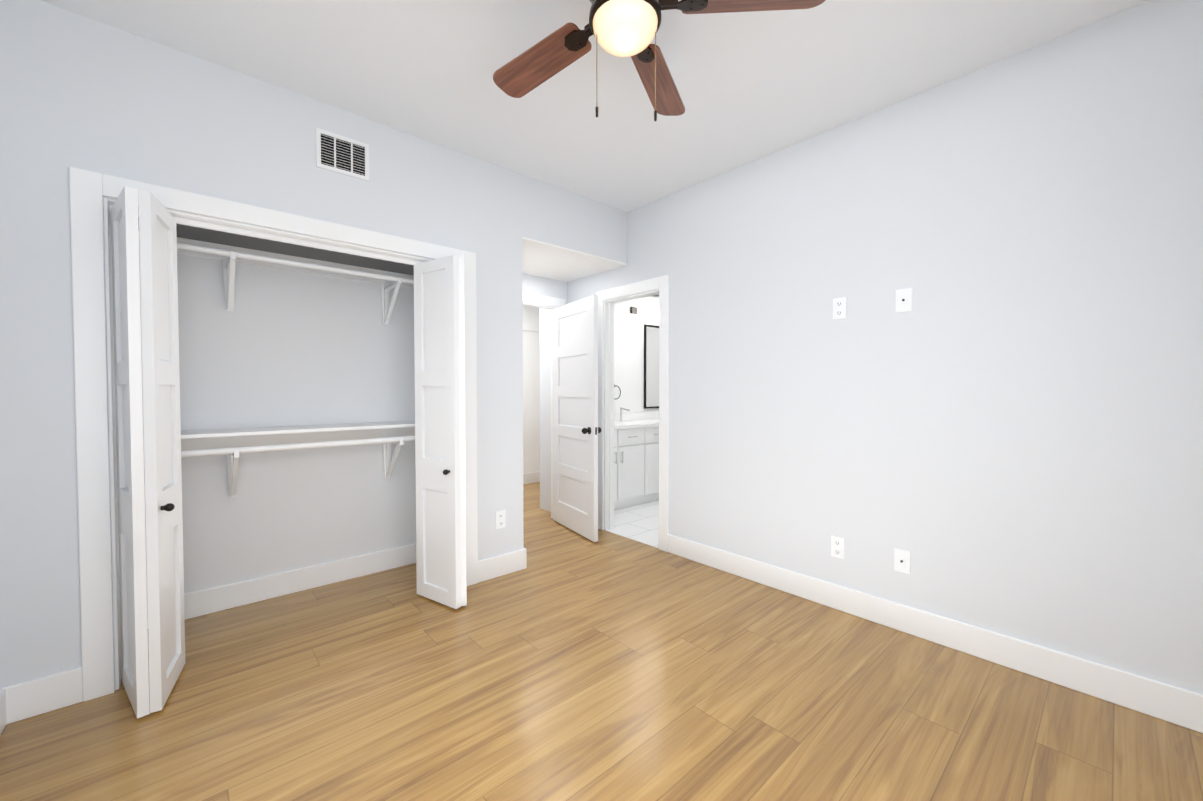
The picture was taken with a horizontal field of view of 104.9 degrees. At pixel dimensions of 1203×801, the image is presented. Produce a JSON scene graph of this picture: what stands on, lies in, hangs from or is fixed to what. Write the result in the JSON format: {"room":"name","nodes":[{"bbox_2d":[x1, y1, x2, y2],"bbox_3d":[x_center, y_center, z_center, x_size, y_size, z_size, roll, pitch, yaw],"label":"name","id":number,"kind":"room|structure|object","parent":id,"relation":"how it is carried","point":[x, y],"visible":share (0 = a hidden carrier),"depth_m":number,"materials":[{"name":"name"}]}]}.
{"room":"empty bedroom","nodes":[
{"label":"empty bedroom","id":0,"kind":"room"},
{"bbox_2d":[0,0,523,687],"bbox_3d":[-1.497,-0.173,2.466,2.420,2.740,0.140,-1,2,-42],"label":"wall","id":1,"kind":"structure","parent":0,"point":[82,92],"depth_m":1.92,"materials":[{"name":"white paint"}]},
{"bbox_2d":[0,683,19,734],"bbox_3d":[-1.110,1.173,0.469,0.020,0.140,3.400,-1,2,-42],"label":"baseboard","id":2,"kind":"structure","parent":1,"relation":"attached to","point":[9,695],"depth_m":1.73,"materials":[{"name":"white wood"}]},
{"bbox_2d":[40,668,75,702],"bbox_3d":[-2.411,1.137,2.075,0.016,0.140,0.450,-1,2,-42],"label":"baseboard","id":3,"kind":"structure","parent":1,"relation":"attached to","point":[53,686],"depth_m":1.81,"materials":[{"name":"white wood"}]},
{"bbox_2d":[111,186,185,718],"bbox_3d":[-1.851,0.202,1.884,0.201,1.993,0.370,-1,2,-42],"label":"bifold door","id":4,"kind":"structure","parent":1,"relation":"in","point":[155,414],"depth_m":1.80,"materials":[{"name":"white wood"}]},
{"bbox_2d":[316,127,368,180],"bbox_3d":[-1.369,-1.301,2.454,0.250,0.197,0.010,-1,2,-42],"label":"air vent","id":5,"kind":"object","parent":1,"relation":"in","point":[337,153],"visible":1,"depth_m":2.45,"materials":[{"name":"white metal"}]},
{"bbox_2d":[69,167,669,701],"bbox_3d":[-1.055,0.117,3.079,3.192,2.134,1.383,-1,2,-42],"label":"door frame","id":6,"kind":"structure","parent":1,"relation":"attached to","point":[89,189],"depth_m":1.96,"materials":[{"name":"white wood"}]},
{"bbox_2d":[414,255,466,608],"bbox_3d":[-0.921,0.182,2.755,0.253,1.993,0.366,-1,2,-42],"label":"bifold door","id":7,"kind":"structure","parent":1,"relation":"in","point":[439,356],"depth_m":2.68,"materials":[{"name":"white wood"}]},
{"bbox_2d":[496,510,505,528],"bbox_3d":[-0.679,0.803,3.118,0.072,0.118,0.008,-1,2,-42],"label":"electrical outlet","id":8,"kind":"object","parent":1,"relation":"attached to","point":[500,519],"visible":1,"depth_m":3.12,"materials":[{"name":"white plastic"}]},
{"bbox_2d":[478,548,526,582],"bbox_3d":[-0.676,1.113,3.126,0.355,0.140,0.020,-1,2,-42],"label":"baseboard","id":9,"kind":"structure","parent":1,"relation":"attached to","point":[493,567],"depth_m":3.12,"materials":[{"name":"white wood"}]},
{"bbox_2d":[139,250,415,593],"bbox_3d":[-1.782,-0.178,2.694,2.300,2.740,0.580,-1,2,-42],"label":"wall","id":10,"kind":"structure","parent":0,"point":[277,347],"depth_m":2.84,"materials":[{"name":"white paint"}]},
{"bbox_2d":[138,217,414,496],"bbox_3d":[-1.711,-0.176,2.796,2.058,1.448,0.320,-1,2,-42],"label":"shelf","id":11,"kind":"object","parent":10,"relation":"attached to","point":[229,250],"visible":0.5,"depth_m":2.69,"materials":[{"name":"white wood"}]},
{"bbox_2d":[147,543,415,620],"bbox_3d":[-1.812,1.117,2.938,2.060,0.140,0.020,-1,2,-42],"label":"baseboard","id":12,"kind":"structure","parent":10,"relation":"attached to","point":[215,599],"depth_m":2.85,"materials":[{"name":"white wood"}]},
{"bbox_2d":[523,306,539,473],"bbox_3d":[-1.312,-0.152,5.955,2.940,2.540,0.100,-1,2,-42],"label":"wall","id":13,"kind":"structure","parent":0,"point":[531,403],"depth_m":6.21,"materials":[{"name":"white paint"}]},
{"bbox_2d":[523,471,539,483],"bbox_3d":[-1.272,1.048,5.938,2.740,0.140,0.020,-1,2,-42],"label":"baseboard","id":14,"kind":"structure","parent":13,"relation":"attached to","point":[533,477],"depth_m":6.22,"materials":[{"name":"white wood"}]},
{"bbox_2d":[522,273,566,306],"bbox_3d":[-0.746,0.007,4.212,1.020,2.300,0.100,-1,2,-42],"label":"wall","id":15,"kind":"structure","parent":0,"point":[537,285],"depth_m":4.31,"materials":[{"name":"white paint"}]},
{"bbox_2d":[553,295,600,541],"bbox_3d":[-0.264,0.145,4.072,0.241,2.008,0.760,-1,2,-42],"label":"entry door","id":16,"kind":"structure","parent":15,"relation":"in","point":[576,429],"depth_m":4.02,"materials":[{"name":"white wood"}]},
{"bbox_2d":[522,174,626,263],"bbox_3d":[-0.473,-1.361,3.875,1.020,0.428,0.920,-1,2,-42],"label":"wall","id":17,"kind":"structure","parent":0,"point":[555,215],"depth_m":3.48,"materials":[{"name":"white paint"}]},
{"bbox_2d":[522,237,626,281],"bbox_3d":[-0.440,-1.140,3.842,1.020,0.012,0.820,-1,2,-42],"label":"ceiling","id":18,"kind":"structure","parent":0,"point":[546,260],"depth_m":3.80,"materials":[{"name":"white paint"}]},
{"bbox_2d":[40,0,1147,211],"bbox_3d":[-0.094,-1.575,1.701,3.540,0.100,4.260,-1,2,-42],"label":"ceiling","id":19,"kind":"structure","parent":0,"point":[751,86],"depth_m":2.12,"materials":[{"name":"white paint"}]},
{"bbox_2d":[493,0,824,120],"bbox_3d":[0.041,-1.220,1.516,1.233,0.602,1.227,-1,2,-42],"label":"ceiling fan","id":20,"kind":"object","parent":19,"relation":"hanging from","point":[623,28],"visible":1,"depth_m":1.61,"materials":[{"name":"brown wood"}]},
{"bbox_2d":[0,482,1202,800],"bbox_3d":[-0.123,1.236,3.000,5.140,0.100,6.140,-1,2,-42],"label":"floor","id":21,"kind":"structure","parent":0,"point":[566,664],"depth_m":1.80,"materials":[{"name":"brown wood"}]},
{"bbox_2d":[606,500,658,547],"bbox_3d":[1.080,1.194,4.836,2.500,0.100,2.400,-1,2,-42],"label":"floor","id":22,"kind":"structure","parent":0,"point":[639,522],"depth_m":4.34,"materials":[{"name":"white tile"}]},
{"bbox_2d":[614,423,658,509],"bbox_3d":[0.304,0.710,5.222,1.630,0.850,0.572,-1,2,-42],"label":"bathroom vanity","id":23,"kind":"object","parent":22,"relation":"on","point":[636,458],"depth_m":4.95,"materials":[{"name":"white wood"}]},
{"bbox_2d":[614,419,658,426],"bbox_3d":[0.301,0.267,5.219,1.644,0.035,0.559,-1,2,-42],"label":"countertop","id":24,"kind":"structure","parent":23,"relation":"on","point":[617,422],"depth_m":5.24,"materials":[{"name":"white stone"}]},
{"bbox_2d":[614,296,658,412],"bbox_3d":[0.352,-0.146,5.697,2.400,2.540,0.100,-1,2,-42],"label":"wall","id":25,"kind":"structure","parent":0,"point":[628,354],"depth_m":5.61,"materials":[{"name":"white paint"}]},
{"bbox_2d":[614,411,657,418],"bbox_3d":[0.122,0.197,5.418,1.644,0.095,0.020,-1,2,-42],"label":"backsplash","id":26,"kind":"structure","parent":25,"relation":"attached to","point":[652,414],"depth_m":5.69,"materials":[{"name":"white stone"}]},
{"bbox_2d":[630,305,658,318],"bbox_3d":[0.582,-1.087,5.718,0.500,0.120,0.139,-1,2,-42],"label":"sconce","id":27,"kind":"object","parent":25,"relation":"attached to","point":[647,312],"visible":0.96,"depth_m":5.66,"materials":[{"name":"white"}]},
{"bbox_2d":[644,324,658,408],"bbox_3d":[0.820,-0.429,6.022,0.760,1.050,0.024,-1,2,-42],"label":"mirror","id":28,"kind":"object","parent":25,"relation":"attached to","point":[651,366],"visible":0.44,"depth_m":5.86,"materials":[{"name":"black mirror"}]},
{"bbox_2d":[539,0,1202,693],"bbox_3d":[0.997,-0.187,3.095,0.100,2.740,4.840,-1,2,-42],"label":"wall","id":29,"kind":"structure","parent":0,"point":[999,428],"depth_m":2.17,"materials":[{"name":"white paint"}]},
{"bbox_2d":[831,535,844,558],"bbox_3d":[1.349,0.839,2.642,0.008,0.118,0.072,-1,2,-42],"label":"electrical outlet","id":30,"kind":"object","parent":29,"relation":"attached to","point":[837,547],"visible":1,"depth_m":2.64,"materials":[{"name":"white plastic"}]},
{"bbox_2d":[833,297,846,319],"bbox_3d":[1.345,-0.521,2.614,0.008,0.118,0.072,-1,2,-42],"label":"outlet","id":31,"kind":"object","parent":29,"relation":"attached to","point":[839,307],"visible":1,"depth_m":2.61,"materials":[{"name":"white plastic"}]},
{"bbox_2d":[894,548,910,573],"bbox_3d":[1.560,0.834,2.401,0.014,0.118,0.072,-1,2,-42],"label":"electrical outlet","id":32,"kind":"object","parent":29,"relation":"attached to","point":[901,560],"visible":1,"depth_m":2.40,"materials":[{"name":"white plastic"}]},
{"bbox_2d":[896,288,911,312],"bbox_3d":[1.553,-0.516,2.377,0.014,0.118,0.072,-1,2,-42],"label":"outlet","id":33,"kind":"object","parent":29,"relation":"attached to","point":[903,300],"visible":1,"depth_m":2.38,"materials":[{"name":"white plastic"}]},
{"bbox_2d":[668,534,1202,732],"bbox_3d":[1.482,1.127,2.490,0.020,0.140,2.907,-1,2,-42],"label":"baseboard","id":34,"kind":"structure","parent":29,"relation":"attached to","point":[1126,689],"depth_m":2.16,"materials":[{"name":"white wood"}]}
]}

